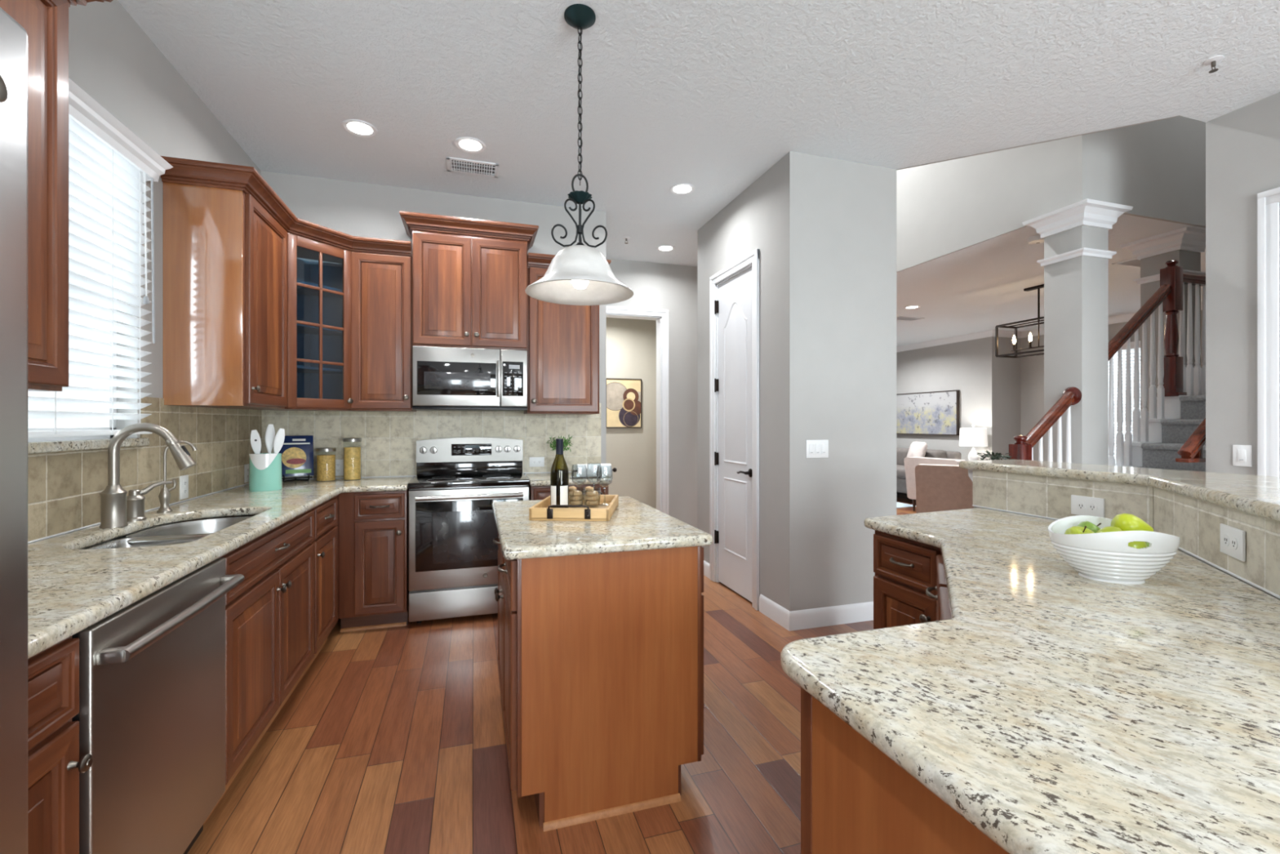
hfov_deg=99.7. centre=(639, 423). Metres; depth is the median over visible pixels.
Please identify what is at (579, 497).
cork
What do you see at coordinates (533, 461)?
power outlet
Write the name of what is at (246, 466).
power outlet
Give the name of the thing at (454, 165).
ceiling vent
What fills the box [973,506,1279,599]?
wall
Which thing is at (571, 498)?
cork
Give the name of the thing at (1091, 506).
socket
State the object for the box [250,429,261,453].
spoon
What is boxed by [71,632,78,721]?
base cabinet
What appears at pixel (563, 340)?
upper cabinet
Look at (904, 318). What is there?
ceiling vent
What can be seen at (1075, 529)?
apple
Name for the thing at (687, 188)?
recessed light
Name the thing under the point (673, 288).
wall
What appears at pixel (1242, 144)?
wall
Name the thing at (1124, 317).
trim
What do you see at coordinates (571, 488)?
cork
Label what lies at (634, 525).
island countertop
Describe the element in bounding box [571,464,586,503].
wine glass
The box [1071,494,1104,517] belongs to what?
power outlet
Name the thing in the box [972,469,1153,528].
tile backsplash
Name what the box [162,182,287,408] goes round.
upper cabinet
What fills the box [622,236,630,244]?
sprinkler
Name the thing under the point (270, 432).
spoon
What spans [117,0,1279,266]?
ceiling
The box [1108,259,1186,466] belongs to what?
stair railing
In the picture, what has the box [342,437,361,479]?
pasta jar
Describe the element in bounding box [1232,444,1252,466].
light switch
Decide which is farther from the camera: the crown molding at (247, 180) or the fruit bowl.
the crown molding at (247, 180)
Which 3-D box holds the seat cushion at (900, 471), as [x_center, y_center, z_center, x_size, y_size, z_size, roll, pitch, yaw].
[4.544,0.820,9.067,0.700,0.160,0.620,0,0,-17]
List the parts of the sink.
bowl, bowl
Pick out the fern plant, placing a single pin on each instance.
(997, 455)
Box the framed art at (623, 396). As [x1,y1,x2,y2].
[605,377,641,427]
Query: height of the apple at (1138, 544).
0.055 m
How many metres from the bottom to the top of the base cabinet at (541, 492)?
0.876 m
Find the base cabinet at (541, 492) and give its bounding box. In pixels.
[528,483,608,500]
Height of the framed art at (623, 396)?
0.660 m
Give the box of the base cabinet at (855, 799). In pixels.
[800,686,1008,853]
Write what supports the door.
in the wall at (823, 229)
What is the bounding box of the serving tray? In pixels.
[528,490,618,520]
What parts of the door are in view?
lever handle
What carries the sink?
in the countertop at (71, 588)
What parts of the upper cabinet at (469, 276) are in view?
door, raised panel, knob, crown, knob, door, raised panel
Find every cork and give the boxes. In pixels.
[568,486,576,491]
[568,495,576,500]
[571,500,578,505]
[573,491,580,495]
[576,495,582,500]
[585,486,593,491]
[586,496,593,500]
[588,491,595,495]
[589,500,596,505]
[593,495,598,500]
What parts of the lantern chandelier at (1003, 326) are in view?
frame, rod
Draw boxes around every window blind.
[27,78,173,437]
[1108,340,1140,463]
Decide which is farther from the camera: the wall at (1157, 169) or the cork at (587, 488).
the wall at (1157, 169)
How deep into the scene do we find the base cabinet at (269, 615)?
2.10 m
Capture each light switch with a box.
[805,440,828,457]
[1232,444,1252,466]
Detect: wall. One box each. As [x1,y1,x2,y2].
[28,0,260,549]
[260,170,605,479]
[605,257,697,528]
[605,317,656,508]
[697,151,896,611]
[896,115,1205,272]
[896,116,1174,170]
[896,310,1202,461]
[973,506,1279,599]
[1205,92,1279,477]
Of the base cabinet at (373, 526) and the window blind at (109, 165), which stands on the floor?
the base cabinet at (373, 526)
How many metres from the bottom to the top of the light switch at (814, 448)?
0.115 m
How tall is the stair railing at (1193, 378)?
1.106 m
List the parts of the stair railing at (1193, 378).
handrail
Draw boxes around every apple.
[1064,525,1094,533]
[1077,520,1101,533]
[1096,525,1121,533]
[1128,541,1146,548]
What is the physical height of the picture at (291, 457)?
0.137 m
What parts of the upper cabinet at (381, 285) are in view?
raised panel, knob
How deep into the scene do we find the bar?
1.77 m
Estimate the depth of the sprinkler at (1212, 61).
2.54 m
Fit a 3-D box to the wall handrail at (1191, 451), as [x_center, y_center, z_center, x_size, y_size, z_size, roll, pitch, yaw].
[3.612,-0.197,3.245,1.019,0.844,0.098,0,0,-17]
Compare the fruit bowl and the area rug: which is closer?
the fruit bowl
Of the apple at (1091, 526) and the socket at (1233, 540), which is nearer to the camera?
the socket at (1233, 540)
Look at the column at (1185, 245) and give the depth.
4.15 m
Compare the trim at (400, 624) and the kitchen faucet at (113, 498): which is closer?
the kitchen faucet at (113, 498)
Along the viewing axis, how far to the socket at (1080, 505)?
2.06 m
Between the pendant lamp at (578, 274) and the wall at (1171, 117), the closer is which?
the pendant lamp at (578, 274)
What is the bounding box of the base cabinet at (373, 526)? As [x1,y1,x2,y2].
[338,488,408,628]
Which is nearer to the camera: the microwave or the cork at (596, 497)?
the cork at (596, 497)
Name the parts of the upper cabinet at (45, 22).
raised panel, door, crown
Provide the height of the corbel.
0.095 m
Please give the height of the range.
1.197 m
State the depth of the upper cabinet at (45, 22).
1.37 m
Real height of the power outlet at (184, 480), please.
0.115 m
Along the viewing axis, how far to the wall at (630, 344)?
7.31 m
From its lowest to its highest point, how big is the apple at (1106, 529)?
0.068 m
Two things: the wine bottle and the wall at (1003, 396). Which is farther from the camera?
the wall at (1003, 396)
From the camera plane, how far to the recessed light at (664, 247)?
5.27 m
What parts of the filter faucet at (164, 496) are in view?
lever, spout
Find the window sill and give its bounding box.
[27,437,149,453]
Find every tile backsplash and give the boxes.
[27,396,261,543]
[261,403,600,479]
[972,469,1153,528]
[1153,487,1279,598]
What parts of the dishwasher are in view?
handle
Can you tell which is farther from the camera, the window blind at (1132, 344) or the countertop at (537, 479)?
the window blind at (1132, 344)
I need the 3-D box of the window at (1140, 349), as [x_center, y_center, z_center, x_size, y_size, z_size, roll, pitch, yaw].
[6.592,-0.225,7.115,0.060,1.650,1.000,0,0,-17]
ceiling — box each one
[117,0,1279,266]
[896,213,1205,346]
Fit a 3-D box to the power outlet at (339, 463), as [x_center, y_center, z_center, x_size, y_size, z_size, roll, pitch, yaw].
[-2.120,0.310,3.792,0.070,0.115,0.008,0,0,-17]
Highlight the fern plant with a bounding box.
[974,449,1013,460]
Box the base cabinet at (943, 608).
[925,555,951,620]
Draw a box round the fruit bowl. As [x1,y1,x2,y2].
[1048,515,1180,583]
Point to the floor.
(392, 740)
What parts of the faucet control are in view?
lever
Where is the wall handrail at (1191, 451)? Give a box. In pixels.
[1175,417,1205,462]
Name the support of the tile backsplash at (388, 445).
attached to the wall at (357, 209)
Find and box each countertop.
[27,476,414,658]
[492,496,712,559]
[524,471,612,486]
[780,507,1279,853]
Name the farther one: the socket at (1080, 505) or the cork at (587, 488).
the cork at (587, 488)
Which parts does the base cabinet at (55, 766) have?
raised panel, raised panel, drawer, door, knob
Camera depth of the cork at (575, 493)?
2.39 m
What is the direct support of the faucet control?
on the countertop at (71, 588)
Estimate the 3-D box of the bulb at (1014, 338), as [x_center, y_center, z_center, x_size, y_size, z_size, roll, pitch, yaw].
[4.096,-0.883,5.914,0.036,0.166,0.035,0,0,-17]
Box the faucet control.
[126,480,172,521]
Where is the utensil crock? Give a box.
[248,453,282,491]
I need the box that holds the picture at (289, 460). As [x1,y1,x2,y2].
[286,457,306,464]
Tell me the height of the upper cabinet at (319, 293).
1.045 m
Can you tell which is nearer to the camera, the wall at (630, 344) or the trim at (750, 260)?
the trim at (750, 260)
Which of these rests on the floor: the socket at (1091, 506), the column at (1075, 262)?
the column at (1075, 262)
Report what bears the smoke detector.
attached to the ceiling at (979, 287)
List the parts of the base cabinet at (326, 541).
knob, drawer, raised panel, raised panel, pull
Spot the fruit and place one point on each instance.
(1126, 522)
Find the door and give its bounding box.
[714,266,752,602]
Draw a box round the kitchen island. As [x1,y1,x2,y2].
[493,533,703,831]
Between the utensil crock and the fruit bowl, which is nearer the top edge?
the utensil crock
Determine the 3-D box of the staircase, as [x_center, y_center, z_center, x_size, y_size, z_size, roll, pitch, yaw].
[3.987,0.550,3.680,3.388,1.500,0.695,0,0,-17]
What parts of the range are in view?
knob, knob, storage drawer, pane, oven door, handle, control panel, knob, knob, knob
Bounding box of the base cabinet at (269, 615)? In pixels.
[173,509,314,785]
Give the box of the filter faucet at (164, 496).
[156,440,197,512]
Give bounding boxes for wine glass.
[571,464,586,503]
[586,462,601,484]
[596,465,613,504]
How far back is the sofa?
8.89 m
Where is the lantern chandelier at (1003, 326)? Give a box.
[995,284,1044,358]
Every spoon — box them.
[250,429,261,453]
[265,424,275,453]
[273,428,284,453]
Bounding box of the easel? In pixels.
[281,473,312,481]
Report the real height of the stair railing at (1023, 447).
1.380 m
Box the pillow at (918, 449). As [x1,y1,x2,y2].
[906,441,927,457]
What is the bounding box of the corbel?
[967,469,973,481]
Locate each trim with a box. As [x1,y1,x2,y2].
[203,637,327,824]
[340,622,406,631]
[605,306,668,514]
[709,248,759,610]
[896,301,1202,352]
[1257,186,1279,476]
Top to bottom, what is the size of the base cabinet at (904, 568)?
0.876 m
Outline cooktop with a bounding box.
[407,473,529,488]
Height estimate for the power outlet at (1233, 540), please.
0.075 m
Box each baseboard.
[703,560,709,577]
[759,594,873,631]
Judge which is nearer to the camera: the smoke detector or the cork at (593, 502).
the cork at (593, 502)
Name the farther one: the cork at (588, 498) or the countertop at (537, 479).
the countertop at (537, 479)
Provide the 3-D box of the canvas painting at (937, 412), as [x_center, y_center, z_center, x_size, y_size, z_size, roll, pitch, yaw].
[5.046,-0.176,9.635,0.055,0.752,1.472,0,0,-17]
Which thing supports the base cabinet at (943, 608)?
on the floor
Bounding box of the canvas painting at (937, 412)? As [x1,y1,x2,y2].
[896,390,959,435]
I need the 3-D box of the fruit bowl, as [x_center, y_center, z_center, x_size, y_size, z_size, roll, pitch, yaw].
[1.181,0.317,1.354,0.262,0.138,0.214,0,0,11]
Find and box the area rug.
[896,502,915,507]
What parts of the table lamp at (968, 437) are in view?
lamp shade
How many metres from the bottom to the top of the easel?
0.204 m
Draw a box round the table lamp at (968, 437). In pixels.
[959,424,987,460]
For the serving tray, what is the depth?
2.14 m
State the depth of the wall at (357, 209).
3.93 m
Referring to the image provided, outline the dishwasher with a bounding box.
[71,557,244,853]
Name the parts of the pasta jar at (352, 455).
lid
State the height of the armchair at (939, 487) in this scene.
0.800 m
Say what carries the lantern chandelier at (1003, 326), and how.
hanging from the ceiling at (979, 287)
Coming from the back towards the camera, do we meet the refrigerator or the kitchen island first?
the kitchen island
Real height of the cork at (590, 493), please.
0.019 m
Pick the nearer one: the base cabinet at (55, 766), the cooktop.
the base cabinet at (55, 766)
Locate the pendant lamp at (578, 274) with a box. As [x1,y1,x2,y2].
[524,4,633,305]
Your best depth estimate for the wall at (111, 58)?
2.38 m
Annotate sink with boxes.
[84,515,252,549]
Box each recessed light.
[342,119,377,137]
[454,137,485,153]
[656,244,675,251]
[669,183,694,195]
[903,305,920,309]
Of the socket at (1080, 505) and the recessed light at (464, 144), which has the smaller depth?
the socket at (1080, 505)
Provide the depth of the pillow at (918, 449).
8.97 m
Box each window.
[27,279,116,441]
[1115,349,1140,465]
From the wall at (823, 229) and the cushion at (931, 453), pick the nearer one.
the wall at (823, 229)
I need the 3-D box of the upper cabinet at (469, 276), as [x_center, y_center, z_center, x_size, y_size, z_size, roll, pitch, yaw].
[-1.206,-0.958,3.869,0.906,0.872,0.410,0,0,-17]
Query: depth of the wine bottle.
2.31 m
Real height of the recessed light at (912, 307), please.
0.008 m
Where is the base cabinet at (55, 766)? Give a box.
[27,635,93,853]
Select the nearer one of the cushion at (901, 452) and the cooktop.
the cooktop
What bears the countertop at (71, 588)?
on the base cabinet at (326, 541)
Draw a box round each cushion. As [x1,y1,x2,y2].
[896,447,909,465]
[896,466,906,478]
[924,448,946,458]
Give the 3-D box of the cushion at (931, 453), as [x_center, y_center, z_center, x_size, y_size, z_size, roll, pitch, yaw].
[4.898,0.620,9.177,0.260,0.360,0.620,0,0,-17]
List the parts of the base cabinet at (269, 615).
raised panel, door, drawer, raised panel, knob, pull, knob, door, raised panel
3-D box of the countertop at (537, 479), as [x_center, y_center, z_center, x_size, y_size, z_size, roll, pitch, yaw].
[-0.547,0.405,3.986,0.571,0.038,0.579,0,0,-17]
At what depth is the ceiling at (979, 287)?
5.63 m
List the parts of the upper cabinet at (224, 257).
panel, knob, door, raised panel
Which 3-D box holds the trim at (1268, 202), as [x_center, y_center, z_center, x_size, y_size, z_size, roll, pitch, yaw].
[3.437,0.043,2.418,0.074,2.515,0.940,0,0,-17]
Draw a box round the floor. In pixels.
[186,491,916,853]
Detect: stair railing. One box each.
[1008,386,1081,462]
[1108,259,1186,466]
[1178,273,1205,395]
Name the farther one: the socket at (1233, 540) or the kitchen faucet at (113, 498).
the kitchen faucet at (113, 498)
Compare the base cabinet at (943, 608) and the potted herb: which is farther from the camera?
the potted herb
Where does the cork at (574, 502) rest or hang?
in the glass cup
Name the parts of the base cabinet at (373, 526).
drawer, raised panel, pull, door, raised panel, knob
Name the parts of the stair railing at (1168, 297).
handrail, newel post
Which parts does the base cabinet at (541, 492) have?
raised panel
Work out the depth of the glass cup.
2.41 m
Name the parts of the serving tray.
handle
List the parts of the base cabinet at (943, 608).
pull, raised panel, drawer, drawer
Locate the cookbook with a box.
[278,435,314,477]
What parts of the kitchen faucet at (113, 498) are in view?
spout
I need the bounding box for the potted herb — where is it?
[546,435,573,451]
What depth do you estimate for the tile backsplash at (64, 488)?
2.40 m
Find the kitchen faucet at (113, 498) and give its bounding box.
[98,422,195,528]
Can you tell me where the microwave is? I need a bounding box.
[412,346,527,411]
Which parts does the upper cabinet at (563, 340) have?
raised panel, crown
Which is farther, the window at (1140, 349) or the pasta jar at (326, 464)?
the window at (1140, 349)
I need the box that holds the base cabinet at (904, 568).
[873,529,942,629]
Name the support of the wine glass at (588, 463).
on the serving tray
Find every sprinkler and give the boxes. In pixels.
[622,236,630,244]
[1203,55,1223,73]
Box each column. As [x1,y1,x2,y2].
[1022,198,1133,465]
[1120,226,1205,418]
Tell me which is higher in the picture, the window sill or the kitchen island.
the window sill
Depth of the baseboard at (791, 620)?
3.49 m
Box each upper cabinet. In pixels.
[0,0,113,391]
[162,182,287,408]
[229,233,356,411]
[351,252,416,411]
[399,210,538,350]
[523,252,611,414]
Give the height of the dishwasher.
0.868 m
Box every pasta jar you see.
[315,447,336,480]
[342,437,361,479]
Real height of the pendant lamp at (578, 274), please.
1.169 m
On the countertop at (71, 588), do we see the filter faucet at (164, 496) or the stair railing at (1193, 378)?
the filter faucet at (164, 496)
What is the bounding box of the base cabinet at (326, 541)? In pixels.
[311,494,338,653]
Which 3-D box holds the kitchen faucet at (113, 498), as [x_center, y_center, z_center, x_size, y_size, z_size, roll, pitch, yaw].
[-1.869,0.192,2.054,0.290,0.388,0.078,0,0,-17]
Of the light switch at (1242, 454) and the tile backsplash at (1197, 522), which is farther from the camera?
the light switch at (1242, 454)
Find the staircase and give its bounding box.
[1115,395,1205,471]
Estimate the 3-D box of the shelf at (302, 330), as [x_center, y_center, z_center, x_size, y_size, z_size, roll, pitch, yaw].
[-2.196,-0.608,3.471,0.350,0.016,0.612,0,0,28]
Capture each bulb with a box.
[1012,335,1015,350]
[1028,332,1031,347]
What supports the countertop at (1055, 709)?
on the base cabinet at (855, 799)
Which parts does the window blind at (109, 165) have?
rail, ladder cord, pull cord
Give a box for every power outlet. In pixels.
[179,475,188,499]
[244,463,248,482]
[335,459,343,475]
[528,457,544,466]
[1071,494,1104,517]
[1220,523,1245,561]
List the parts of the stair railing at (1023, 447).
newel post, handrail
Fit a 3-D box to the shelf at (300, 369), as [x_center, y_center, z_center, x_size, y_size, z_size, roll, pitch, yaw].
[-2.196,-0.346,3.471,0.350,0.016,0.612,0,0,28]
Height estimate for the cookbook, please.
0.273 m
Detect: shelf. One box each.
[297,280,342,297]
[297,323,342,336]
[297,364,342,373]
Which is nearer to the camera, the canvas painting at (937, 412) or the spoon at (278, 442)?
the spoon at (278, 442)
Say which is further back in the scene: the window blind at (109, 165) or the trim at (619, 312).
the trim at (619, 312)
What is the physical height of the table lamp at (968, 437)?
0.700 m
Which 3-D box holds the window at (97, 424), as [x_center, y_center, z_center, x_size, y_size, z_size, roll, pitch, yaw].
[-2.105,-0.527,1.814,0.060,1.185,0.990,0,0,-17]
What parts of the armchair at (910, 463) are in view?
leg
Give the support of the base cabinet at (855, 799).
on the floor
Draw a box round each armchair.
[903,456,964,511]
[915,463,973,513]
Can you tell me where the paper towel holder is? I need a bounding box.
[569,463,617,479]
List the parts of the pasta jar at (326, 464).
lid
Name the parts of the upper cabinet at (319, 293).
door, rail, rail, knob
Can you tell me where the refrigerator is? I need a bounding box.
[0,7,27,853]
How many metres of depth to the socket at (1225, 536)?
1.39 m
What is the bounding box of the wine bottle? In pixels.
[550,438,568,507]
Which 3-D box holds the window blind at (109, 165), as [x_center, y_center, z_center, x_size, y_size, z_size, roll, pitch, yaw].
[-1.959,-0.543,1.851,0.120,1.177,1.085,0,0,-17]
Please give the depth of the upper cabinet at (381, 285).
3.59 m
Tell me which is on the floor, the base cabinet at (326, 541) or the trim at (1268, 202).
the base cabinet at (326, 541)
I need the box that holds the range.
[407,437,529,622]
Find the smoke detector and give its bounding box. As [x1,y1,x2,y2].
[1026,235,1044,244]
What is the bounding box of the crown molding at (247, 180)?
[160,155,411,257]
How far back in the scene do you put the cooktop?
3.61 m
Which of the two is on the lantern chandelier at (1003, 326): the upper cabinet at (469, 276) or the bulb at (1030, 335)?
the bulb at (1030, 335)
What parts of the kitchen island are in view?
pull, knob, knob, drawer, raised panel, door, pull, raised panel, raised panel, drawer, door, shoe molding, drawer, door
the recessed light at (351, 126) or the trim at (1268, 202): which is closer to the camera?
the trim at (1268, 202)
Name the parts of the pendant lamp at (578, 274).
scroll arm, lamp shade, fluted dish, stem, light bulb, lamp cord, scroll arm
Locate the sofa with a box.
[896,447,961,505]
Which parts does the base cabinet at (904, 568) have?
pull, door, raised panel, raised panel, drawer, knob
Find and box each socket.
[1076,502,1085,509]
[1088,502,1097,511]
[1222,533,1229,546]
[1231,537,1237,549]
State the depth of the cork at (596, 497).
2.39 m
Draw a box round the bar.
[959,459,1279,521]
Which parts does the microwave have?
pane, handle, control panel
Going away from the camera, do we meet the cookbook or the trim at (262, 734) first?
the trim at (262, 734)
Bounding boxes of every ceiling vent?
[445,156,498,177]
[896,315,924,320]
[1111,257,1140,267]
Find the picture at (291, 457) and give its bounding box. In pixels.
[281,447,306,467]
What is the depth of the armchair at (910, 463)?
7.93 m
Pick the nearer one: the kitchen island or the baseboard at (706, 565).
the kitchen island
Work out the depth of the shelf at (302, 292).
3.56 m

